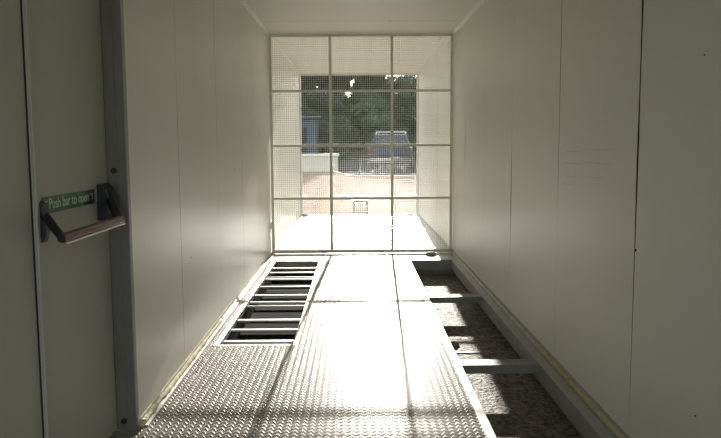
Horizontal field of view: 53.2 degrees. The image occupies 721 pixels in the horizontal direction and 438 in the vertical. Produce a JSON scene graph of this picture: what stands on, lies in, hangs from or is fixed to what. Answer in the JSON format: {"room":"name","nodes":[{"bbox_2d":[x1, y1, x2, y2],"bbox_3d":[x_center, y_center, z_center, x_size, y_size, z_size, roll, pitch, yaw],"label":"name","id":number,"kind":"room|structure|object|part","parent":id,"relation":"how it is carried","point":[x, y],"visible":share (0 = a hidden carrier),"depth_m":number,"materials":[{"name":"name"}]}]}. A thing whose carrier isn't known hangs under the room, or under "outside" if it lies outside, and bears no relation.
{"room":"industrial corridor","nodes":[
{"label":"industrial corridor","id":0,"kind":"room"},
{"bbox_2d":[118,0,300,430],"bbox_3d":[-1.129,-0.816,8.342,0.103,2.886,10.300,0,6,0],"label":"wall","id":1,"kind":"structure","parent":0,"point":[197,71],"depth_m":4.57,"materials":[{"name":"grey"}]},
{"bbox_2d":[100,0,138,430],"bbox_3d":[-1.114,-0.326,3.205,0.153,2.621,0.029,0,6,0],"label":"door frame","id":2,"kind":"structure","parent":1,"relation":"attached to","point":[111,11],"depth_m":3.22,"materials":[{"name":"metal"}]},
{"bbox_2d":[139,318,222,426],"bbox_3d":[-1.033,0.859,4.363,0.042,0.042,2.026,0,6,0],"label":"bead","id":3,"kind":"object","parent":1,"relation":"attached to","point":[193,356],"visible":0.91,"depth_m":3.99,"materials":[{"name":"yellow plastic"}]},
{"bbox_2d":[139,215,302,425],"bbox_3d":[-1.052,0.438,8.410,0.040,0.034,10.140,0,6,0],"label":"baseboard","id":4,"kind":"structure","parent":1,"relation":"attached to","point":[283,239],"depth_m":4.90,"materials":[{"name":"white metal"}]},
{"bbox_2d":[221,254,271,318],"bbox_3d":[-1.055,0.591,7.018,0.031,0.031,3.261,0,6,0],"label":"bead","id":5,"kind":"object","parent":1,"relation":"attached to","point":[261,267],"visible":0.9,"depth_m":6.40},
{"bbox_2d":[240,0,299,74],"bbox_3d":[-1.074,-2.139,8.207,0.028,0.028,10.300,0,6,0],"label":"trim","id":6,"kind":"structure","parent":1,"relation":"attached to","point":[243,2],"depth_m":7.83,"materials":[{"name":"white metal"}]},
{"bbox_2d":[299,75,302,215],"bbox_3d":[-1.094,-1.345,13.314,0.050,2.582,0.180,0,6,0],"label":"door frame","id":7,"kind":"structure","parent":1,"relation":"attached to","point":[299,75],"depth_m":13.25,"materials":[{"name":"white metal"}]},
{"bbox_2d":[268,33,453,253],"bbox_3d":[0.009,-0.884,8.584,2.186,2.602,0.062,0,6,0],"label":"gate","id":8,"kind":"object","parent":1,"relation":"attached to","point":[391,36],"visible":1,"depth_m":8.59,"materials":[{"name":"white metal"}]},
{"bbox_3d":[-0.709,-1.515,8.525,0.673,0.028,0.022,0,6,0],"label":"cross rail","id":9,"kind":"part","parent":8,"relation":"part of","materials":[{"name":"white metal"}]},
{"bbox_3d":[-0.706,-0.871,8.591,0.673,0.028,0.022,0,6,0],"label":"cross rail","id":10,"kind":"part","parent":8,"relation":"part of","materials":[{"name":"white metal"}]},
{"bbox_3d":[-0.702,-0.244,8.655,0.673,0.028,0.022,0,6,0],"label":"cross rail","id":11,"kind":"part","parent":8,"relation":"part of","materials":[{"name":"white metal"}]},
{"bbox_3d":[0.009,-1.520,8.530,0.695,0.028,0.022,0,6,0],"label":"cross rail","id":12,"kind":"part","parent":8,"relation":"part of","materials":[{"name":"white metal"}]},
{"bbox_3d":[0.012,-0.876,8.596,0.695,0.028,0.022,0,6,0],"label":"cross rail","id":13,"kind":"part","parent":8,"relation":"part of","materials":[{"name":"white metal"}]},
{"bbox_3d":[0.016,-0.249,8.660,0.695,0.028,0.022,0,6,0],"label":"cross rail","id":14,"kind":"part","parent":8,"relation":"part of","materials":[{"name":"white metal"}]},
{"bbox_3d":[0.020,0.389,8.725,2.110,0.042,0.026,0,6,0],"label":"rail","id":15,"kind":"part","parent":8,"relation":"part of","materials":[{"name":"white metal"}]},
{"bbox_3d":[0.727,-1.524,8.535,0.674,0.028,0.022,0,6,0],"label":"cross rail","id":16,"kind":"part","parent":8,"relation":"part of","materials":[{"name":"white metal"}]},
{"bbox_3d":[0.731,-0.880,8.601,0.674,0.028,0.022,0,6,0],"label":"cross rail","id":17,"kind":"part","parent":8,"relation":"part of","materials":[{"name":"white metal"}]},
{"bbox_3d":[0.734,-0.254,8.665,0.674,0.028,0.022,0,6,0],"label":"cross rail","id":18,"kind":"part","parent":8,"relation":"part of","materials":[{"name":"white metal"}]},
{"bbox_2d":[110,266,454,437],"bbox_3d":[-0.028,0.779,6.050,2.330,0.163,15.080,0,6,0],"label":"floor","id":19,"kind":"structure","parent":0,"point":[117,434],"depth_m":8.24,"materials":[{"name":"grey paint"}]},
{"bbox_2d":[208,261,272,345],"bbox_3d":[-1.020,0.657,6.463,0.071,0.006,3.518,0,6,0],"label":"plate","id":20,"kind":"object","parent":19,"relation":"on","point":[238,306],"visible":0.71,"depth_m":5.77,"materials":[{"name":"metal"}]},
{"bbox_2d":[132,344,485,437],"bbox_3d":[-0.222,1.145,1.627,1.591,0.006,6.208,0,6,0],"label":"plate","id":21,"kind":"object","parent":19,"relation":"on","point":[313,391],"visible":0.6,"depth_m":3.76,"materials":[{"name":"metal"}]},
{"bbox_2d":[270,253,454,260],"bbox_3d":[0.022,0.447,8.470,2.186,0.006,0.495,0,6,0],"label":"plate","id":22,"kind":"object","parent":19,"relation":"on","point":[377,256],"visible":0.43,"depth_m":8.45,"materials":[{"name":"metal"}]},
{"bbox_2d":[426,252,435,255],"bbox_3d":[0.835,0.408,8.561,0.124,0.042,0.102,0,6,0],"label":"door stop","id":23,"kind":"object","parent":22,"relation":"on","point":[427,253],"visible":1,"depth_m":8.53,"materials":[{"name":"grey rubber"}]},
{"bbox_2d":[276,215,449,253],"bbox_3d":[0.001,0.174,11.143,2.186,0.006,4.825,0,6,0],"label":"plate","id":24,"kind":"object","parent":19,"relation":"on","point":[344,223],"visible":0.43,"depth_m":10.58,"materials":[{"name":"metal"}]},
{"bbox_2d":[297,260,443,345],"bbox_3d":[0.053,0.650,6.471,0.966,0.006,3.518,0,6,0],"label":"plate","id":25,"kind":"object","parent":19,"relation":"on","point":[352,302],"visible":1,"depth_m":5.78,"materials":[{"name":"metal"}]},
{"bbox_2d":[407,260,496,437],"bbox_3d":[0.585,0.985,3.387,0.045,0.056,9.730,0,6,0],"label":"edge angle","id":26,"kind":"object","parent":19,"relation":"attached to","point":[488,431],"visible":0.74,"depth_m":4.22,"materials":[{"name":"grey metal"}]},
{"bbox_2d":[245,0,478,73],"bbox_3d":[-0.044,-1.967,5.750,2.530,0.124,15.240,0,6,0],"label":"ceiling","id":27,"kind":"structure","parent":0,"point":[278,16],"depth_m":7.86,"materials":[{"name":"white paint"}]},
{"bbox_2d":[300,73,416,75],"bbox_3d":[-0.032,-2.663,13.269,2.190,0.022,0.140,0,6,0],"label":"strip","id":28,"kind":"object","parent":27,"relation":"attached to","point":[359,73],"visible":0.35,"depth_m":13.20,"materials":[{"name":"white metal"}]},
{"bbox_2d":[417,274,582,437],"bbox_3d":[0.042,0.875,6.065,2.190,0.030,15.090,0,6,0],"label":"gravel","id":29,"kind":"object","parent":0,"point":[541,409],"depth_m":4.48,"materials":[{"name":"gravel"}]},
{"bbox_2d":[226,265,314,343],"bbox_3d":[-0.707,0.750,6.474,0.580,0.123,3.532,0,6,0],"label":"roof membrane","id":30,"kind":"object","parent":29,"relation":"on","point":[250,313],"visible":0.26,"depth_m":6.24,"materials":[{"name":"black"}]},
{"bbox_2d":[213,260,320,345],"bbox_3d":[-0.707,0.706,6.471,0.550,0.112,3.518,0,6,0],"label":"grille","id":31,"kind":"object","parent":30,"relation":"on","point":[305,265],"visible":0.79,"depth_m":6.01,"materials":[{"name":"grey metal"}]},
{"bbox_3d":[-0.965,0.671,6.465,0.035,0.038,3.518,0,6,0],"label":"rail","id":32,"kind":"part","parent":31,"relation":"part of","materials":[{"name":"grey metal"}]},
{"bbox_3d":[-0.690,0.883,4.740,0.487,0.110,0.038,0,6,0],"label":"rail","id":33,"kind":"part","parent":31,"relation":"part of","materials":[{"name":"metal"}]},
{"bbox_3d":[-0.717,0.531,8.201,0.487,0.110,0.040,0,6,0],"label":"rail","id":34,"kind":"part","parent":31,"relation":"part of","materials":[{"name":"metal"}]},
{"bbox_3d":[-0.446,0.667,6.469,0.028,0.038,3.518,0,6,0],"label":"rail","id":35,"kind":"part","parent":31,"relation":"part of","materials":[{"name":"grey metal"}]},
{"bbox_2d":[450,340,458,345],"bbox_3d":[0.687,0.917,5.326,0.084,0.038,0.070,0,6,0],"label":"stone","id":36,"kind":"object","parent":29,"relation":"on","point":[453,343],"visible":0.74,"depth_m":5.30,"materials":[{"name":"grey stone"}]},
{"bbox_2d":[455,351,489,352],"bbox_3d":[0.764,0.949,5.119,0.310,0.006,0.020,0,6,0],"label":"batten","id":37,"kind":"object","parent":29,"relation":"on","point":[486,351],"visible":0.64,"depth_m":5.11,"materials":[{"name":"grey"}]},
{"bbox_2d":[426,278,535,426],"bbox_3d":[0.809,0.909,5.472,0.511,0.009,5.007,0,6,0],"label":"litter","id":38,"kind":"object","parent":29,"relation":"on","point":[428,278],"visible":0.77,"depth_m":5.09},
{"bbox_2d":[411,259,614,437],"bbox_3d":[1.374,0.884,4.850,1.607,0.172,12.650,0,6,0],"label":"frame","id":39,"kind":"object","parent":29,"relation":"on","point":[586,423],"visible":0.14,"depth_m":4.32,"materials":[{"name":"grey paint"}]},
{"bbox_2d":[419,0,720,437],"bbox_3d":[1.177,-0.581,5.901,0.104,2.886,15.240,0,6,0],"label":"wall","id":40,"kind":"structure","parent":0,"point":[586,191],"depth_m":3.45,"materials":[{"name":"grey"}]},
{"bbox_2d":[416,75,418,214],"bbox_3d":[1.056,-1.359,13.329,0.030,2.582,0.180,0,6,0],"label":"door frame","id":41,"kind":"structure","parent":40,"relation":"attached to","point":[417,78],"depth_m":13.22,"materials":[{"name":"white metal"}]},
{"bbox_2d":[417,0,484,73],"bbox_3d":[1.107,-1.908,5.816,0.028,0.028,15.140,0,6,0],"label":"trim","id":42,"kind":"structure","parent":40,"relation":"attached to","point":[479,2],"depth_m":7.87,"materials":[{"name":"white metal"}]},
{"bbox_2d":[452,252,533,342],"bbox_3d":[1.126,0.609,6.702,0.028,0.027,3.995,0,6,0],"label":"bead","id":43,"kind":"object","parent":40,"relation":"attached to","point":[493,297],"visible":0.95,"depth_m":5.84},
{"bbox_2d":[417,214,629,437],"bbox_3d":[1.121,0.663,6.007,0.030,0.040,15.000,0,6,0],"label":"baseboard","id":44,"kind":"structure","parent":40,"relation":"attached to","point":[432,230],"depth_m":4.61,"materials":[{"name":"metal"}]},
{"bbox_2d":[533,342,624,437],"bbox_3d":[1.148,0.918,3.607,0.037,0.037,2.174,0,6,0],"label":"bead","id":45,"kind":"object","parent":40,"relation":"attached to","point":[593,407],"visible":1,"depth_m":3.69,"materials":[{"name":"yellow plastic"}]},
{"bbox_3d":[-1.186,0.006,0.770,0.150,2.786,4.950,0,6,0],"label":"wall","id":46,"kind":"structure","parent":0,"visible":0},
{"bbox_2d":[0,0,125,437],"bbox_3d":[-1.074,-0.223,2.166,0.195,2.616,2.084,0,6,0],"label":"door","id":47,"kind":"structure","parent":46,"relation":"in","point":[57,201],"depth_m":2.63,"materials":[{"name":"grey metal"}]},
{"bbox_3d":[-1.053,0.028,2.473,0.171,0.098,0.034,5,8,44],"label":"arm","id":48,"kind":"part","parent":47,"relation":"part of","materials":[{"name":"black plastic"}]},
{"bbox_3d":[-1.124,-0.091,2.993,0.001,0.056,0.100,0,6,0],"label":"sign panel","id":49,"kind":"part","parent":47,"relation":"part of","materials":[{"name":"green plastic"}]},
{"bbox_3d":[-1.124,-0.099,3.064,0.001,0.056,0.044,0,6,0],"label":"sign panel","id":50,"kind":"part","parent":47,"relation":"part of","materials":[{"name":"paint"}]},
{"bbox_3d":[-1.046,-0.054,3.059,0.050,0.127,0.197,-5,7,-36],"label":"arm","id":51,"kind":"part","parent":47,"relation":"part of","materials":[{"name":"black plastic"}]},
{"label":"outside","id":52,"kind":"structure","parent":0,"visible":0},
{"bbox_2d":[338,161,415,174],"bbox_3d":[-0.269,-2.557,35.171,60.000,0.060,21.500,0,6,0],"label":"asphalt","id":53,"kind":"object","parent":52,"point":[351,165],"visible":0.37,"depth_m":31.39,"materials":[{"name":"grey asphalt"}]},
{"bbox_2d":[302,154,338,171],"bbox_3d":[-5.470,-2.033,28.157,9.290,0.980,0.580,0,6,0],"label":"wall","id":54,"kind":"structure","parent":53,"relation":"on","point":[318,161],"depth_m":27.93,"materials":[{"name":"beige"}]},
{"bbox_2d":[368,132,413,169],"bbox_3d":[1.376,-2.965,31.047,2.060,1.570,4.333,0,6,6],"label":"car","id":55,"kind":"object","parent":53,"relation":"on","point":[405,152],"visible":0.62,"depth_m":29.07,"materials":[{"name":"grey paint"}]},
{"bbox_2d":[368,149,373,153],"bbox_3d":[0.438,-2.732,29.061,0.240,0.200,0.090,0,6,6],"label":"tail lamp","id":56,"kind":"object","parent":55,"relation":"attached to","point":[370,151],"depth_m":29.02,"materials":[{"name":"red plastic"}]},
{"bbox_2d":[405,149,410,153],"bbox_3d":[1.911,-2.726,28.918,0.240,0.200,0.090,0,6,6],"label":"tail lamp","id":57,"kind":"object","parent":55,"relation":"attached to","point":[407,151],"depth_m":28.88,"materials":[{"name":"red plastic"}]},
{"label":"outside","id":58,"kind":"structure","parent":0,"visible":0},
{"bbox_2d":[317,108,415,160],"bbox_3d":[-0.621,-10.245,77.358,120.000,6.690,64.000,0,6,0],"label":"bank","id":59,"kind":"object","parent":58,"point":[356,135],"depth_m":54.10,"materials":[{"name":"green plant"}]},
{"bbox_2d":[301,76,319,112],"bbox_3d":[-4.175,-9.710,56.526,4.879,8.436,3.966,5,8,42],"label":"tree","id":60,"kind":"object","parent":59,"relation":"on","point":[312,86],"visible":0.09,"depth_m":55.39,"materials":[{"name":"green plant"}]},
{"bbox_2d":[302,116,320,153],"bbox_3d":[-5.130,-5.425,48.109,4.900,2.980,3.500,0,6,0],"label":"shed","id":61,"kind":"object","parent":59,"relation":"on","point":[307,128],"visible":0.09,"depth_m":46.64,"materials":[{"name":"blue"}]},
{"bbox_3d":[-4.016,-4.843,46.670,1.100,2.100,0.040,0,6,0],"label":"shed door","id":62,"kind":"part","parent":61,"relation":"part of","materials":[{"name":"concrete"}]},
{"bbox_2d":[314,76,328,85],"bbox_3d":[-4.603,-12.735,67.131,4.402,10.840,4.331,5,8,44],"label":"tree","id":63,"kind":"object","parent":59,"relation":"on","point":[320,77],"visible":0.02,"depth_m":66.45,"materials":[{"name":"green plant"}]},
{"bbox_2d":[302,89,344,153],"bbox_3d":[-2.827,-6.965,51.691,3.463,4.606,3.496,0,6,0],"label":"tree","id":64,"kind":"object","parent":59,"relation":"on","point":[312,101],"visible":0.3,"depth_m":50.95,"materials":[{"name":"green plant"}]},
{"bbox_2d":[316,75,353,115],"bbox_3d":[-1.724,-11.036,61.956,4.085,9.195,4.583,0,6,0],"label":"tree","id":65,"kind":"object","parent":59,"relation":"on","point":[334,78],"visible":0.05,"depth_m":61.62,"materials":[{"name":"green plant"}]},
{"bbox_2d":[323,114,362,158],"bbox_3d":[-1.306,-5.415,47.485,2.519,3.051,2.817,4,7,34],"label":"bush","id":66,"kind":"object","parent":59,"relation":"on","point":[339,131],"visible":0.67,"depth_m":46.77,"materials":[{"name":"green plant"}]},
{"bbox_2d":[339,75,351,114],"bbox_3d":[-2.416,-15.047,79.339,4.765,11.219,4.605,0,6,0],"label":"tree","id":67,"kind":"object","parent":59,"relation":"on","point":[346,87],"visible":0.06,"depth_m":79.20,"materials":[{"name":"green plant"}]},
{"bbox_2d":[340,75,389,138],"bbox_3d":[0.371,-8.900,56.489,4.353,6.784,3.866,0,6,0],"label":"tree","id":68,"kind":"object","parent":59,"relation":"on","point":[374,79],"visible":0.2,"depth_m":55.56,"materials":[{"name":"green plant"}]},
{"bbox_2d":[351,99,393,143],"bbox_3d":[0.656,-6.712,51.830,2.851,4.035,3.684,2,6,24],"label":"tree","id":69,"kind":"object","parent":59,"relation":"on","point":[374,106],"visible":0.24,"depth_m":50.96,"materials":[{"name":"green plant"}]},
{"bbox_2d":[361,114,401,154],"bbox_3d":[1.452,-5.409,47.416,3.006,3.018,3.076,-3,6,-22],"label":"tree","id":70,"kind":"object","parent":59,"relation":"on","point":[374,120],"visible":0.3,"depth_m":46.61,"materials":[{"name":"green plant"}]},
{"bbox_2d":[379,75,408,133],"bbox_3d":[2.504,-9.622,62.317,3.884,6.219,3.777,-2,6,-13],"label":"tree","id":71,"kind":"object","parent":59,"relation":"on","point":[387,94],"visible":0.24,"depth_m":61.50,"materials":[{"name":"green plant"}]},
{"bbox_2d":[396,92,415,142],"bbox_3d":[4.211,-7.171,51.751,3.034,4.923,3.814,3,7,27],"label":"tree","id":72,"kind":"object","parent":59,"relation":"on","point":[404,95],"visible":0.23,"depth_m":51.02,"materials":[{"name":"green plant"}]},
{"bbox_2d":[398,75,415,129],"bbox_3d":[4.586,-8.464,56.520,3.376,5.870,3.669,-3,6,-26],"label":"tree","id":73,"kind":"object","parent":59,"relation":"on","point":[404,81],"visible":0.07,"depth_m":56.16,"materials":[{"name":"green plant"}]},
{"bbox_2d":[406,111,415,157],"bbox_3d":[4.330,-5.486,47.151,2.546,3.215,2.947,2,6,26],"label":"bush","id":74,"kind":"object","parent":59,"relation":"on","point":[409,119],"visible":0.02,"depth_m":46.84,"materials":[{"name":"green plant"}]},
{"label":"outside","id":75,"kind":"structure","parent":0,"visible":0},
{"bbox_2d":[302,172,415,214],"bbox_3d":[-0.155,-0.881,20.788,60.000,0.480,14.459,0,6,0],"label":"paving","id":76,"kind":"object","parent":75,"point":[314,179],"visible":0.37,"depth_m":19.58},
{"bbox_2d":[352,200,367,212],"bbox_3d":[-0.007,-0.274,15.402,0.324,0.255,0.324,-1,6,-4],"label":"plastic crate","id":77,"kind":"object","parent":76,"relation":"on","point":[363,206],"visible":0.84,"depth_m":15.26,"materials":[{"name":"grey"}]},
{"bbox_3d":[-0.019,-0.289,15.551,0.300,0.255,0.020,-1,6,-4],"label":"panel","id":78,"kind":"part","parent":77,"relation":"part of","materials":[{"name":"grey plastic"}]},
{"bbox_2d":[334,172,415,176],"bbox_3d":[0.938,-1.568,25.249,6.529,0.140,2.441,3,7,32],"label":"kerb","id":79,"kind":"object","parent":76,"relation":"on","point":[334,172],"visible":0.3,"depth_m":24.48,"materials":[{"name":"grey concrete"}]},
{"bbox_2d":[359,158,415,174],"bbox_3d":[2.362,-1.777,24.586,4.850,0.620,0.050,0,6,0],"label":"railing","id":80,"kind":"object","parent":76,"relation":"on","point":[405,164],"visible":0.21,"depth_m":24.56,"materials":[{"name":"grey metal"}]},
{"bbox_3d":[2.361,-2.023,24.561,4.800,0.035,0.030,0,6,0],"label":"rail","id":81,"kind":"part","parent":80,"relation":"part of","materials":[{"name":"grey paint"}]},
{"bbox_3d":[2.364,-1.545,24.609,4.800,0.035,0.030,0,6,0],"label":"rail","id":82,"kind":"part","parent":80,"relation":"part of","materials":[{"name":"grey paint"}]}
]}

